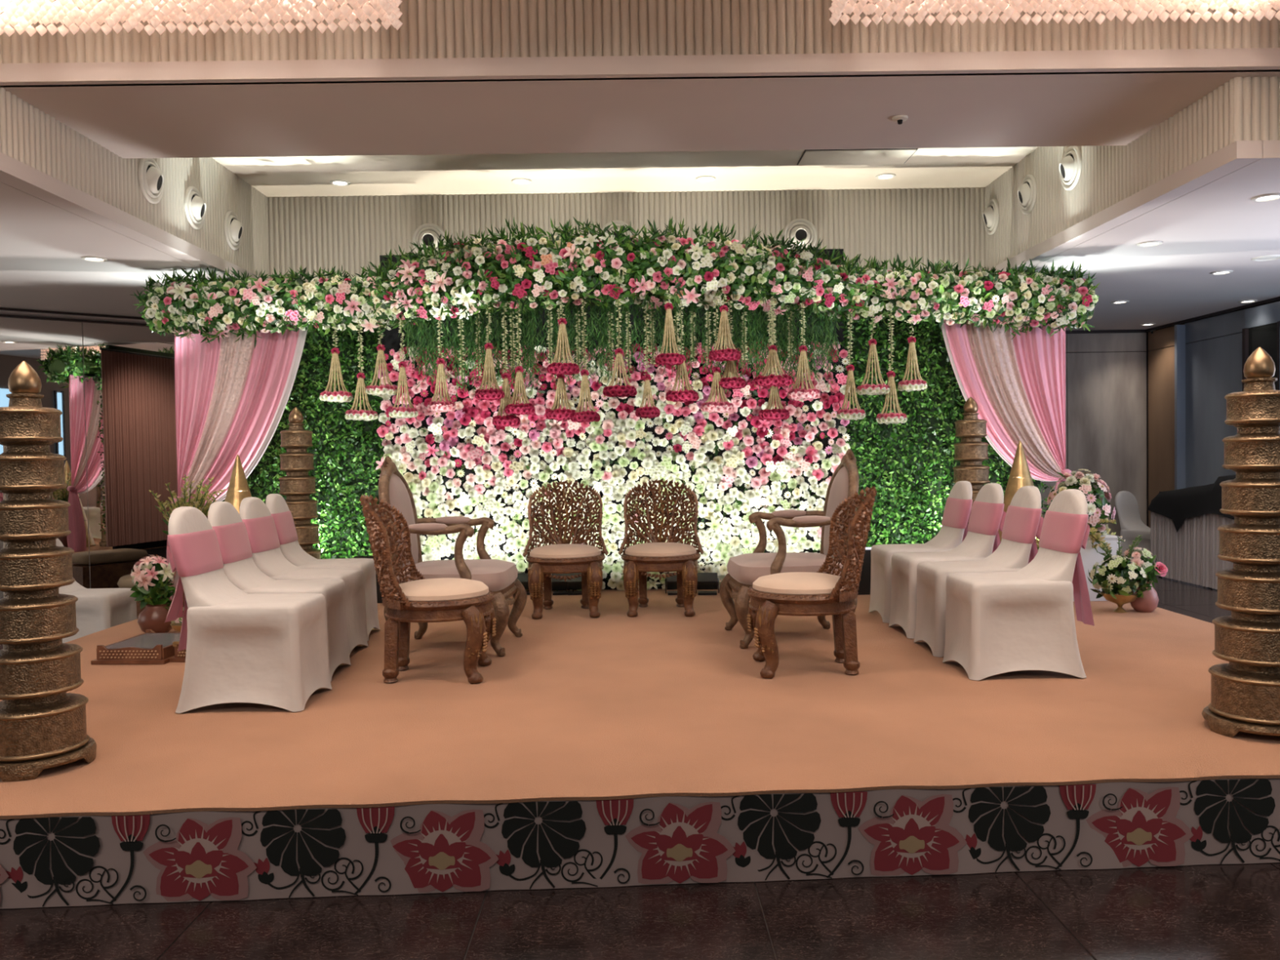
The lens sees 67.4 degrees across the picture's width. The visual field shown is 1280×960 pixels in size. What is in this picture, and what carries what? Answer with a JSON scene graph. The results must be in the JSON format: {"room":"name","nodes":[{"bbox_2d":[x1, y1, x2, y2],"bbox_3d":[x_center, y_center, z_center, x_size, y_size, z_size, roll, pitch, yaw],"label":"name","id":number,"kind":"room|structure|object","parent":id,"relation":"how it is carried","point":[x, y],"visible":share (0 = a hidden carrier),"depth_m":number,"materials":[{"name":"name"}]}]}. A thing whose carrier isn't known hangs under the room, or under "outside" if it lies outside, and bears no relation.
{"room":"event space","nodes":[
{"label":"event space","id":0,"kind":"room"},
{"bbox_2d":[0,310,177,598],"bbox_3d":[-5.436,-0.193,9.414,6.800,2.840,0.096,-2,2,-38],"label":"mirror","id":1,"kind":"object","parent":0,"point":[113,385],"depth_m":9.48,"materials":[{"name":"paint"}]},
{"bbox_2d":[0,307,148,326],"bbox_3d":[-5.420,-1.578,9.330,6.800,0.082,0.030,-2,2,-38],"label":"trim","id":2,"kind":"structure","parent":1,"relation":"attached to","point":[1,308],"depth_m":9.27,"materials":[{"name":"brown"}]},
{"bbox_2d":[0,0,1279,330],"bbox_3d":[-0.063,-2.301,3.151,18.490,1.510,18.820,-1,1,0],"label":"ceiling","id":3,"kind":"structure","parent":0,"point":[611,110],"depth_m":5.56,"materials":[{"name":"paint"}]},
{"bbox_2d":[137,158,164,204],"bbox_3d":[-3.187,-1.967,6.293,0.109,0.300,0.300,-1,1,0],"label":"ceiling vent","id":4,"kind":"object","parent":3,"relation":"in","point":[151,179],"visible":1,"depth_m":6.24,"materials":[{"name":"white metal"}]},
{"bbox_2d":[184,186,206,229],"bbox_3d":[-3.192,-1.962,6.924,0.109,0.300,0.300,-1,1,0],"label":"ceiling vent","id":5,"kind":"object","parent":3,"relation":"in","point":[195,206],"visible":1,"depth_m":6.87,"materials":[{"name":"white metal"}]},
{"bbox_2d":[0,0,402,36],"bbox_3d":[-2.298,-2.428,3.294,2.548,1.085,1.691,-1,1,0],"label":"crystal chandelier","id":6,"kind":"object","parent":3,"relation":"hanging from","point":[24,13],"visible":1,"depth_m":4.03,"materials":[{"name":"clear glass"}]},
{"bbox_2d":[224,210,243,249],"bbox_3d":[-3.198,-1.974,7.590,0.109,0.300,0.300,-1,1,0],"label":"ceiling vent","id":7,"kind":"object","parent":3,"relation":"in","point":[233,228],"visible":1,"depth_m":7.53,"materials":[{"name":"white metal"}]},
{"bbox_2d":[131,261,417,347],"bbox_3d":[-2.678,-1.322,7.267,2.223,0.667,0.576,-1,1,1],"label":"flower garland","id":8,"kind":"object","parent":3,"relation":"hanging from","point":[185,305],"visible":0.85,"depth_m":7.15,"materials":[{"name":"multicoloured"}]},
{"bbox_2d":[166,324,307,599],"bbox_3d":[-3.117,-0.167,7.416,1.157,2.178,0.126,-1,1,0],"label":"drape","id":9,"kind":"object","parent":8,"relation":"hanging from","point":[232,397],"visible":0.75,"depth_m":7.40,"materials":[{"name":"fabric"}]},
{"bbox_2d":[319,316,353,402],"bbox_3d":[-2.272,-0.903,7.160,0.242,0.649,0.246,-1,1,0],"label":"tassel","id":10,"kind":"object","parent":8,"relation":"hanging from","point":[328,396],"visible":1,"depth_m":7.13,"materials":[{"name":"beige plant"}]},
{"bbox_2d":[344,314,378,421],"bbox_3d":[-2.079,-0.834,7.143,0.245,0.795,0.240,-1,2,13],"label":"tassel","id":11,"kind":"object","parent":8,"relation":"hanging from","point":[364,415],"visible":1,"depth_m":7.12,"materials":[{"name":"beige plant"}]},
{"bbox_2d":[364,318,397,396],"bbox_3d":[-1.933,-0.947,7.161,0.241,0.648,0.246,-1,1,0],"label":"tassel","id":12,"kind":"object","parent":8,"relation":"hanging from","point":[387,389],"visible":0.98,"depth_m":7.13,"materials":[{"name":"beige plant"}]},
{"bbox_2d":[412,222,446,254],"bbox_3d":[-1.833,-2.083,8.334,0.300,0.300,0.076,-1,1,0],"label":"ceiling vent","id":13,"kind":"object","parent":3,"relation":"in","point":[425,231],"visible":0.62,"depth_m":8.34,"materials":[{"name":"white metal"}]},
{"bbox_2d":[600,220,633,240],"bbox_3d":[-0.202,-2.114,8.347,0.300,0.300,0.076,-1,1,0],"label":"ceiling vent","id":14,"kind":"object","parent":3,"relation":"in","point":[618,223],"visible":0.19,"depth_m":8.36,"materials":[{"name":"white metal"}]},
{"bbox_2d":[782,218,817,249],"bbox_3d":[1.399,-2.132,8.361,0.300,0.300,0.076,-1,1,0],"label":"ceiling vent","id":15,"kind":"object","parent":3,"relation":"in","point":[804,227],"visible":0.79,"depth_m":8.37,"materials":[{"name":"white metal"}]},
{"bbox_2d":[796,148,918,164],"bbox_3d":[1.679,-2.510,7.463,0.860,0.010,0.360,-1,1,0],"label":"access hatch","id":16,"kind":"object","parent":3,"relation":"attached to","point":[868,156],"visible":0.96,"depth_m":7.43,"materials":[{"name":"grey"}]},
{"bbox_2d":[810,253,1101,339],"bbox_3d":[2.373,-1.394,7.303,2.259,0.674,0.618,-1,1,0],"label":"flower garland","id":17,"kind":"object","parent":3,"relation":"hanging from","point":[1035,299],"visible":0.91,"depth_m":7.20,"materials":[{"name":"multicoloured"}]},
{"bbox_2d":[855,308,890,395],"bbox_3d":[1.745,-0.974,7.193,0.257,0.683,0.252,-2,2,-39],"label":"tassel","id":18,"kind":"object","parent":17,"relation":"hanging from","point":[882,388],"visible":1,"depth_m":7.16,"materials":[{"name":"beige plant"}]},
{"bbox_2d":[875,306,907,424],"bbox_3d":[1.877,-0.857,7.177,0.228,0.880,0.232,0,2,25],"label":"tassel","id":19,"kind":"object","parent":17,"relation":"hanging from","point":[900,417],"visible":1,"depth_m":7.16,"materials":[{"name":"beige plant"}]},
{"bbox_2d":[897,309,927,391],"bbox_3d":[2.039,-0.978,7.196,0.221,0.626,0.217,-1,2,12],"label":"tassel","id":20,"kind":"object","parent":17,"relation":"hanging from","point":[918,384],"visible":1,"depth_m":7.17,"materials":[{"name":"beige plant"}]},
{"bbox_2d":[941,315,1071,490],"bbox_3d":[2.883,-0.238,7.467,1.089,2.129,0.126,-1,1,0],"label":"drape","id":21,"kind":"object","parent":17,"relation":"hanging from","point":[1017,384],"visible":0.86,"depth_m":7.45,"materials":[{"name":"fabric"}]},
{"bbox_2d":[982,198,999,235],"bbox_3d":[2.998,-2.257,8.233,0.109,0.300,0.300,-1,1,0],"label":"ceiling vent","id":22,"kind":"object","parent":3,"relation":"in","point":[991,214],"visible":1,"depth_m":8.17,"materials":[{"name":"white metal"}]},
{"bbox_2d":[1017,174,1036,214],"bbox_3d":[3.005,-2.227,7.487,0.109,0.300,0.300,-1,1,0],"label":"ceiling vent","id":23,"kind":"object","parent":3,"relation":"in","point":[1027,192],"visible":1,"depth_m":7.43,"materials":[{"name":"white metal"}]},
{"bbox_2d":[828,0,1279,27],"bbox_3d":[2.091,-2.498,3.330,2.548,1.085,1.691,-1,1,0],"label":"crystal chandelier","id":24,"kind":"object","parent":3,"relation":"hanging from","point":[1141,10],"visible":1,"depth_m":4.11,"materials":[{"name":"clear glass"}]},
{"bbox_2d":[1058,146,1081,190],"bbox_3d":[3.011,-2.194,6.753,0.109,0.300,0.300,-1,1,0],"label":"ceiling vent","id":25,"kind":"object","parent":3,"relation":"in","point":[1070,166],"visible":0.99,"depth_m":6.70,"materials":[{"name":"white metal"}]},
{"bbox_2d":[1251,193,1279,201],"bbox_3d":[3.704,-1.664,5.662,0.167,0.010,0.167,-1,1,0],"label":"recessed light","id":26,"kind":"object","parent":3,"relation":"in","point":[1269,197],"visible":1,"depth_m":5.66,"materials":[{"name":"white metal"}]},
{"bbox_2d":[0,575,1279,959],"bbox_3d":[-0.017,1.297,4.535,18.000,0.056,20.000,-1,1,0],"label":"floor","id":27,"kind":"structure","parent":0,"point":[1227,911],"depth_m":2.85,"materials":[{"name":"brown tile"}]},
{"bbox_2d":[56,538,137,643],"bbox_3d":[-4.035,0.826,6.939,0.634,0.883,0.430,-1,1,1],"label":"covered chair","id":28,"kind":"object","parent":27,"relation":"on","point":[97,610],"visible":0.2,"depth_m":6.78,"materials":[{"name":"fabric"}]},
{"bbox_2d":[117,571,172,618],"bbox_3d":[-4.206,1.028,8.543,0.800,0.405,0.500,-1,2,-20],"label":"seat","id":29,"kind":"object","parent":27,"relation":"on","point":[125,581],"visible":0.15,"depth_m":8.24,"materials":[{"name":"brown fabric"}]},
{"bbox_2d":[117,571,164,588],"bbox_3d":[-4.208,0.886,8.539,0.760,0.120,0.480,-1,2,-20],"label":"cushion","id":30,"kind":"object","parent":29,"relation":"on","point":[125,581],"depth_m":8.24,"materials":[{"name":"fabric"}]},
{"bbox_2d":[0,777,1279,908],"bbox_3d":[0.011,1.100,5.491,7.016,0.287,5.078,-1,1,0],"label":"stage","id":31,"kind":"object","parent":27,"relation":"on","point":[188,856],"visible":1,"depth_m":3.08,"materials":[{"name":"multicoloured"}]},
{"bbox_2d":[0,588,1279,818],"bbox_3d":[0.010,1.024,5.484,7.020,0.160,5.089,-1,1,0],"label":"carpet","id":32,"kind":"object","parent":31,"relation":"on","point":[660,701],"visible":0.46,"depth_m":3.90,"materials":[{"name":"orange carpet"}]},
{"bbox_2d":[0,360,96,782],"bbox_3d":[-2.193,0.302,3.455,0.378,1.456,0.378,-1,1,0],"label":"tower","id":33,"kind":"object","parent":32,"relation":"on","point":[43,726],"visible":1,"depth_m":3.37,"materials":[{"name":"gold metal"}]},
{"bbox_2d":[90,629,180,664],"bbox_3d":[-2.751,0.938,5.434,0.410,0.100,0.510,-1,1,4],"label":"wooden tray","id":34,"kind":"object","parent":32,"relation":"on","point":[149,647],"visible":0.8,"depth_m":5.21,"materials":[{"name":"brown wood"}]},
{"bbox_2d":[129,555,175,633],"bbox_3d":[-3.085,0.725,6.090,0.272,0.503,0.245,0,2,25],"label":"pot","id":35,"kind":"object","parent":32,"relation":"on","point":[155,584],"visible":0.98,"depth_m":6.03,"materials":[{"name":"ceramic"}]},
{"bbox_2d":[168,641,186,662],"bbox_3d":[-2.351,0.927,5.468,0.350,0.108,0.550,-1,1,8],"label":"wooden tray","id":36,"kind":"object","parent":32,"relation":"on","point":[180,655],"visible":0.07,"depth_m":5.22,"materials":[{"name":"brown wood"}]},
{"bbox_2d":[148,474,225,607],"bbox_3d":[-3.372,0.458,7.112,0.509,0.993,0.391,0,2,31],"label":"vase","id":37,"kind":"object","parent":32,"relation":"on","point":[198,502],"visible":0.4,"depth_m":7.07,"materials":[{"name":"ceramic"}]},
{"bbox_2d":[224,454,251,513],"bbox_3d":[-2.738,0.392,6.568,0.613,1.134,0.613,-1,1,0],"label":"cone","id":38,"kind":"object","parent":32,"relation":"on","point":[238,489],"visible":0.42,"depth_m":6.51,"materials":[{"name":"metal"}]},
{"bbox_2d":[164,506,332,713],"bbox_3d":[-1.782,0.558,4.346,0.634,0.883,0.430,-1,1,1],"label":"covered chair","id":39,"kind":"object","parent":32,"relation":"on","point":[269,649],"visible":1,"depth_m":4.18,"materials":[{"name":"white fabric"}]},
{"bbox_2d":[207,501,351,681],"bbox_3d":[-1.841,0.545,4.858,0.634,0.883,0.430,-1,1,-2],"label":"covered chair","id":40,"kind":"object","parent":32,"relation":"on","point":[240,568],"visible":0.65,"depth_m":4.82,"materials":[{"name":"white fabric"}]},
{"bbox_2d":[212,279,386,559],"bbox_3d":[-2.747,-0.351,7.763,1.504,2.556,0.253,-1,1,0],"label":"boxwood hedge","id":41,"kind":"object","parent":32,"relation":"on","point":[346,452],"visible":0.36,"depth_m":7.78,"materials":[{"name":"green plant"}]},
{"bbox_2d":[278,407,321,559],"bbox_3d":[-2.522,0.203,7.086,0.384,1.478,0.384,-1,1,0],"label":"tower","id":42,"kind":"object","parent":32,"relation":"on","point":[297,486],"visible":0.59,"depth_m":7.00,"materials":[{"name":"metal"}]},
{"bbox_2d":[239,497,368,654],"bbox_3d":[-1.901,0.533,5.375,0.634,0.883,0.430,-1,1,1],"label":"covered chair","id":43,"kind":"object","parent":32,"relation":"on","point":[268,557],"visible":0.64,"depth_m":5.34,"materials":[{"name":"white fabric"}]},
{"bbox_2d":[265,493,380,640],"bbox_3d":[-1.960,0.521,5.885,0.634,0.883,0.430,-1,1,-4],"label":"covered chair","id":44,"kind":"object","parent":32,"relation":"on","point":[290,547],"visible":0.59,"depth_m":5.83,"materials":[{"name":"fabric"}]},
{"bbox_2d":[359,493,496,684],"bbox_3d":[-1.055,0.527,4.800,0.646,0.925,0.602,-1,1,2],"label":"carved chair","id":45,"kind":"object","parent":32,"relation":"on","point":[422,600],"visible":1,"depth_m":4.63,"materials":[{"name":"brown wood"}]},
{"bbox_2d":[378,456,527,656],"bbox_3d":[-1.091,0.408,5.526,0.778,1.110,0.664,-1,1,3],"label":"armchair","id":46,"kind":"object","parent":32,"relation":"on","point":[500,576],"visible":0.73,"depth_m":5.40,"materials":[{"name":"fabric"}]},
{"bbox_2d":[551,573,573,595],"bbox_3d":[-0.615,0.818,7.574,0.180,0.164,0.131,-1,1,-3],"label":"lamp","id":47,"kind":"object","parent":32,"relation":"on","point":[557,584],"visible":0.53,"depth_m":7.53,"materials":[{"name":"black plastic"}]},
{"bbox_2d":[522,480,608,619],"bbox_3d":[-0.523,0.470,6.678,0.602,0.925,0.646,-1,1,1],"label":"carved chair","id":48,"kind":"object","parent":32,"relation":"on","point":[562,557],"visible":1,"depth_m":6.81,"materials":[{"name":"brown wood"}]},
{"bbox_2d":[565,573,582,595],"bbox_3d":[-0.494,0.816,7.561,0.180,0.164,0.131,-1,1,-3],"label":"lamp","id":49,"kind":"object","parent":32,"relation":"on","point":[575,584],"visible":0.49,"depth_m":7.52,"materials":[{"name":"black plastic"}]},
{"bbox_2d":[375,248,850,591],"bbox_3d":[-0.196,-0.462,7.733,3.828,2.741,0.257,-1,1,0],"label":"wall","id":50,"kind":"structure","parent":32,"relation":"on","point":[738,464],"depth_m":7.69,"materials":[{"name":"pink plant"}]},
{"bbox_2d":[366,216,884,336],"bbox_3d":[-0.129,-1.506,7.088,3.844,0.815,0.931,-1,1,0],"label":"flower garland","id":51,"kind":"object","parent":50,"relation":"attached to","point":[473,275],"visible":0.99,"depth_m":6.89,"materials":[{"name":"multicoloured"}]},
{"bbox_2d":[388,316,418,418],"bbox_3d":[-1.763,-0.866,7.125,0.217,0.823,0.220,-2,2,-27],"label":"tassel","id":52,"kind":"object","parent":51,"relation":"hanging from","point":[397,412],"visible":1,"depth_m":7.10,"materials":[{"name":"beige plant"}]},
{"bbox_2d":[426,303,457,412],"bbox_3d":[-1.456,-0.893,7.017,0.217,0.802,0.214,-1,2,13],"label":"bell","id":53,"kind":"object","parent":51,"relation":"hanging from","point":[445,406],"visible":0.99,"depth_m":6.99,"materials":[{"name":"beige plant"}]},
{"bbox_2d":[457,314,465,382],"bbox_3d":[-1.312,-1.001,7.064,0.057,0.568,0.060,0,2,37],"label":"string","id":54,"kind":"object","parent":51,"relation":"hanging from","point":[460,331],"visible":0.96,"depth_m":7.06,"materials":[{"name":"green plant"}]},
{"bbox_2d":[474,302,504,400],"bbox_3d":[-1.084,-0.923,6.889,0.220,0.702,0.216,0,2,38],"label":"bell","id":55,"kind":"object","parent":51,"relation":"hanging from","point":[491,393],"visible":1,"depth_m":6.87,"materials":[{"name":"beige plant"}]},
{"bbox_2d":[492,302,520,426],"bbox_3d":[-0.975,-0.840,6.952,0.210,0.916,0.206,-1,2,12],"label":"bell","id":56,"kind":"object","parent":51,"relation":"hanging from","point":[509,420],"visible":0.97,"depth_m":6.94,"materials":[{"name":"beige plant"}]},
{"bbox_2d":[508,308,516,369],"bbox_3d":[-0.939,-1.049,7.068,0.056,0.473,0.060,0,2,18],"label":"string","id":57,"kind":"object","parent":51,"relation":"hanging from","point":[512,341],"visible":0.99,"depth_m":7.07,"materials":[{"name":"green plant"}]},
{"bbox_2d":[504,298,535,415],"bbox_3d":[-0.867,-0.879,6.872,0.225,0.831,0.221,-2,2,-39],"label":"bell","id":58,"kind":"object","parent":51,"relation":"hanging from","point":[513,408],"visible":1,"depth_m":6.85,"materials":[{"name":"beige plant"}]},
{"bbox_2d":[545,296,575,421],"bbox_3d":[-0.574,-0.877,6.925,0.232,0.900,0.228,-1,2,12],"label":"bell","id":59,"kind":"object","parent":51,"relation":"hanging from","point":[564,414],"visible":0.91,"depth_m":6.90,"materials":[{"name":"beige plant"}]},
{"bbox_2d":[546,298,579,375],"bbox_3d":[-0.545,-1.008,6.772,0.239,0.536,0.235,-1,2,13],"label":"bell","id":60,"kind":"object","parent":51,"relation":"hanging from","point":[570,368],"visible":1,"depth_m":6.74,"materials":[{"name":"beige plant"}]},
{"bbox_2d":[570,299,600,422],"bbox_3d":[-0.399,-0.855,6.907,0.216,0.889,0.220,-2,2,-26],"label":"bell","id":61,"kind":"object","parent":51,"relation":"hanging from","point":[589,415],"visible":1,"depth_m":6.89,"materials":[{"name":"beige plant"}]},
{"bbox_2d":[602,298,637,397],"bbox_3d":[-0.148,-0.934,6.817,0.247,0.699,0.252,-2,2,-27],"label":"bell","id":62,"kind":"object","parent":51,"relation":"hanging from","point":[610,391],"visible":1,"depth_m":6.79,"materials":[{"name":"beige plant"}]},
{"bbox_2d":[401,297,841,399],"bbox_3d":[-0.150,-0.992,7.286,3.405,0.873,0.473,-1,1,0],"label":"hanging greenery","id":63,"kind":"object","parent":51,"relation":"hanging from","point":[470,333],"visible":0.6,"depth_m":7.22,"materials":[{"name":"green plant"}]},
{"bbox_2d":[624,305,632,378],"bbox_3d":[-0.086,-1.017,7.075,0.057,0.540,0.060,-1,1,0],"label":"string","id":64,"kind":"object","parent":51,"relation":"hanging from","point":[627,315],"visible":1,"depth_m":7.08,"materials":[{"name":"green plant"}]},
{"bbox_2d":[635,300,660,418],"bbox_3d":[0.050,-0.875,6.931,0.186,0.861,0.182,0,2,37],"label":"bell","id":65,"kind":"object","parent":51,"relation":"hanging from","point":[651,411],"visible":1,"depth_m":6.92,"materials":[{"name":"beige plant"}]},
{"bbox_2d":[654,285,684,366],"bbox_3d":[0.204,-1.082,6.736,0.210,0.560,0.206,-2,2,-39],"label":"bell","id":66,"kind":"object","parent":51,"relation":"hanging from","point":[673,358],"visible":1,"depth_m":6.71,"materials":[{"name":"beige plant"}]},
{"bbox_2d":[665,300,698,402],"bbox_3d":[0.298,-0.930,6.901,0.248,0.741,0.244,-1,2,13],"label":"bell","id":67,"kind":"object","parent":51,"relation":"hanging from","point":[686,395],"visible":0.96,"depth_m":6.87,"materials":[{"name":"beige plant"}]},
{"bbox_2d":[700,299,734,413],"bbox_3d":[0.551,-0.889,6.904,0.248,0.819,0.244,0,2,38],"label":"bell","id":68,"kind":"object","parent":51,"relation":"hanging from","point":[713,406],"visible":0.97,"depth_m":6.88,"materials":[{"name":"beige plant"}]},
{"bbox_2d":[708,288,741,361],"bbox_3d":[0.593,-1.094,6.760,0.229,0.518,0.233,-2,2,-25],"label":"bell","id":69,"kind":"object","parent":51,"relation":"hanging from","point":[722,354],"visible":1,"depth_m":6.73,"materials":[{"name":"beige plant"}]},
{"bbox_2d":[715,299,746,389],"bbox_3d":[0.652,-0.979,6.933,0.228,0.649,0.232,-2,2,-26],"label":"bell","id":70,"kind":"object","parent":51,"relation":"hanging from","point":[736,382],"visible":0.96,"depth_m":6.90,"materials":[{"name":"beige plant"}]},
{"bbox_2d":[753,300,793,387],"bbox_3d":[0.947,-0.971,6.846,0.286,0.615,0.281,-1,2,-13],"label":"bell","id":71,"kind":"object","parent":51,"relation":"hanging from","point":[768,381],"visible":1,"depth_m":6.82,"materials":[{"name":"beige plant"}]},
{"bbox_2d":[759,296,790,420],"bbox_3d":[0.969,-0.879,6.939,0.217,0.900,0.220,0,2,25],"label":"bell","id":72,"kind":"object","parent":51,"relation":"hanging from","point":[768,413],"visible":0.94,"depth_m":6.92,"materials":[{"name":"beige plant"}]},
{"bbox_2d":[786,302,820,400],"bbox_3d":[1.185,-0.931,6.969,0.240,0.711,0.244,-2,2,-26],"label":"bell","id":73,"kind":"object","parent":51,"relation":"hanging from","point":[796,393],"visible":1,"depth_m":6.94,"materials":[{"name":"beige plant"}]},
{"bbox_2d":[835,305,866,420],"bbox_3d":[1.570,-0.876,7.164,0.220,0.861,0.217,-1,2,-13],"label":"bell","id":74,"kind":"object","parent":51,"relation":"hanging from","point":[849,414],"visible":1,"depth_m":7.14,"materials":[{"name":"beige plant"}]},
{"bbox_2d":[617,478,703,617],"bbox_3d":[0.140,0.459,6.684,0.602,0.925,0.646,-1,1,7],"label":"carved chair","id":75,"kind":"object","parent":32,"relation":"on","point":[658,555],"visible":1,"depth_m":6.82,"materials":[{"name":"brown wood"}]},
{"bbox_2d":[665,573,677,595],"bbox_3d":[0.286,0.806,7.476,0.180,0.164,0.131,-1,1,-2],"label":"lamp","id":76,"kind":"object","parent":32,"relation":"on","point":[671,581],"visible":0.49,"depth_m":7.44,"materials":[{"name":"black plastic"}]},
{"bbox_2d":[695,572,719,595],"bbox_3d":[0.522,0.803,7.450,0.180,0.164,0.131,-1,1,3],"label":"lamp","id":77,"kind":"object","parent":32,"relation":"on","point":[704,580],"visible":0.81,"depth_m":7.41,"materials":[{"name":"black plastic"}]},
{"bbox_2d":[719,448,858,648],"bbox_3d":[0.890,0.374,5.643,0.778,1.110,0.664,-1,1,-3],"label":"armchair","id":78,"kind":"object","parent":32,"relation":"on","point":[743,570],"visible":0.73,"depth_m":5.50,"materials":[{"name":"brown wood"}]},
{"bbox_2d":[746,486,876,679],"bbox_3d":[0.861,0.496,4.825,0.646,0.925,0.602,-1,1,6],"label":"carved chair","id":79,"kind":"object","parent":32,"relation":"on","point":[818,593],"visible":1,"depth_m":4.64,"materials":[{"name":"brown wood"}]},
{"bbox_2d":[857,546,871,595],"bbox_3d":[1.699,0.694,7.335,0.300,0.351,0.200,-1,1,0],"label":"light","id":80,"kind":"object","parent":32,"relation":"on","point":[864,584],"visible":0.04,"depth_m":7.28,"materials":[{"name":"black plastic"}]},
{"bbox_2d":[868,480,972,622],"bbox_3d":[1.849,0.451,6.265,0.634,0.883,0.430,-1,1,0],"label":"covered chair","id":81,"kind":"object","parent":32,"relation":"on","point":[953,531],"visible":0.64,"depth_m":6.18,"materials":[{"name":"fabric"}]},
{"bbox_2d":[840,267,1048,546],"bbox_3d":[2.474,-0.435,7.804,1.753,2.559,0.259,-1,1,0],"label":"boxwood hedge","id":82,"kind":"object","parent":32,"relation":"on","point":[909,464],"visible":0.37,"depth_m":7.82,"materials":[{"name":"green plant"}]},
{"bbox_2d":[888,483,1005,638],"bbox_3d":[1.854,0.464,5.752,0.634,0.883,0.430,-1,1,-2],"label":"covered chair","id":83,"kind":"object","parent":32,"relation":"on","point":[987,516],"visible":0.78,"depth_m":5.67,"materials":[{"name":"white fabric"}]},
{"bbox_2d":[952,396,990,523],"bbox_3d":[2.460,0.123,7.127,0.384,1.478,0.384,-1,1,0],"label":"tower","id":84,"kind":"object","parent":32,"relation":"on","point":[971,451],"visible":0.4,"depth_m":7.03,"materials":[{"name":"metal"}]},
{"bbox_2d":[913,485,1044,657],"bbox_3d":[1.858,0.477,5.235,0.634,0.883,0.430,-1,1,1],"label":"covered chair","id":85,"kind":"object","parent":32,"relation":"on","point":[1023,522],"visible":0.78,"depth_m":5.14,"materials":[{"name":"white fabric"}]},
{"bbox_2d":[942,488,1094,680],"bbox_3d":[1.863,0.491,4.722,0.634,0.883,0.430,-1,1,-1],"label":"covered chair","id":86,"kind":"object","parent":32,"relation":"on","point":[997,623],"visible":1,"depth_m":4.55,"materials":[{"name":"white fabric"}]},
{"bbox_2d":[998,440,1043,551],"bbox_3d":[2.621,0.302,6.613,0.618,1.143,0.618,-1,1,0],"label":"cone","id":87,"kind":"object","parent":32,"relation":"on","point":[1020,476],"visible":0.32,"depth_m":6.56,"materials":[{"name":"metal"}]},
{"bbox_2d":[1041,468,1124,601],"bbox_3d":[3.152,0.389,6.906,0.670,0.936,0.511,-2,2,-27],"label":"flower arrangement","id":88,"kind":"object","parent":32,"relation":"on","point":[1099,533],"visible":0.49,"depth_m":6.80,"materials":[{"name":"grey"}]},
{"bbox_2d":[1088,534,1154,613],"bbox_3d":[3.184,0.615,6.354,0.406,0.512,0.344,0,2,18],"label":"flower bowl","id":89,"kind":"object","parent":32,"relation":"on","point":[1115,585],"visible":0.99,"depth_m":6.28,"materials":[{"name":"metal"}]},
{"bbox_2d":[1100,591,1137,613],"bbox_3d":[3.179,0.809,6.356,0.232,0.125,0.232,-1,1,0],"label":"bowl","id":90,"kind":"object","parent":89,"relation":"on","point":[1119,597],"depth_m":6.28,"materials":[{"name":"gold metal"}]},
{"bbox_2d":[1124,546,1168,612],"bbox_3d":[3.318,0.657,6.331,0.225,0.426,0.229,-2,2,-37],"label":"clay vase","id":91,"kind":"object","parent":32,"relation":"on","point":[1148,603],"visible":0.66,"depth_m":6.29,"materials":[{"name":"pink ceramic"}]},
{"bbox_2d":[1201,346,1279,737],"bbox_3d":[2.353,0.226,3.648,0.378,1.456,0.378,-1,1,0],"label":"tower","id":92,"kind":"object","parent":32,"relation":"on","point":[1245,690],"visible":1,"depth_m":3.57,"materials":[{"name":"gold metal"}]},
{"bbox_2d":[1115,490,1151,559],"bbox_3d":[5.725,0.572,10.853,0.430,0.883,0.613,-2,2,-28],"label":"covered chair","id":93,"kind":"object","parent":27,"relation":"on","point":[1131,525],"visible":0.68,"depth_m":10.94,"materials":[{"name":"fabric"}]},
{"bbox_2d":[1151,511,1234,589],"bbox_3d":[5.831,0.679,9.175,0.628,0.756,2.427,-1,1,0],"label":"table","id":94,"kind":"object","parent":27,"relation":"on","point":[1189,554],"visible":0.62,"depth_m":9.66,"materials":[{"name":"grey fabric"}]},
{"bbox_2d":[1147,474,1235,532],"bbox_3d":[5.796,0.235,9.240,0.622,0.627,2.240,-1,1,0],"label":"cloth","id":95,"kind":"object","parent":94,"relation":"on","point":[1178,505],"visible":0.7,"depth_m":9.63,"materials":[{"name":"black fabric"}]},
{"bbox_2d":[1040,332,1147,536],"bbox_3d":[2.970,-0.393,12.050,7.246,2.840,0.140,-1,1,0],"label":"wall","id":96,"kind":"structure","parent":0,"point":[1106,374],"depth_m":11.99,"materials":[{"name":"grey"}]},
{"bbox_2d":[1147,300,1279,528],"bbox_3d":[6.386,-0.380,9.475,0.240,2.840,5.250,-1,1,0],"label":"wall","id":97,"kind":"structure","parent":0,"point":[1193,366],"depth_m":11.06,"materials":[{"name":"grey"}]},
{"bbox_2d":[1065,296,1279,333],"bbox_3d":[3.894,-1.755,9.395,5.000,0.030,5.105,-1,1,0],"label":"trim","id":98,"kind":"structure","parent":97,"relation":"attached to","point":[1276,299],"depth_m":11.11,"materials":[{"name":"grey"}]},
{"bbox_2d":[1242,301,1279,391],"bbox_3d":[6.329,-0.366,9.730,0.090,2.800,0.580,-1,1,0],"label":"door","id":99,"kind":"structure","parent":97,"relation":"in","point":[1260,330],"depth_m":9.72,"materials":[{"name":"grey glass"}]},
{"bbox_2d":[1276,320,1279,390],"bbox_3d":[6.327,-0.253,9.252,0.085,2.600,0.435,-1,1,0],"label":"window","id":100,"kind":"structure","parent":97,"relation":"in","point":[1278,322],"depth_m":9.43,"materials":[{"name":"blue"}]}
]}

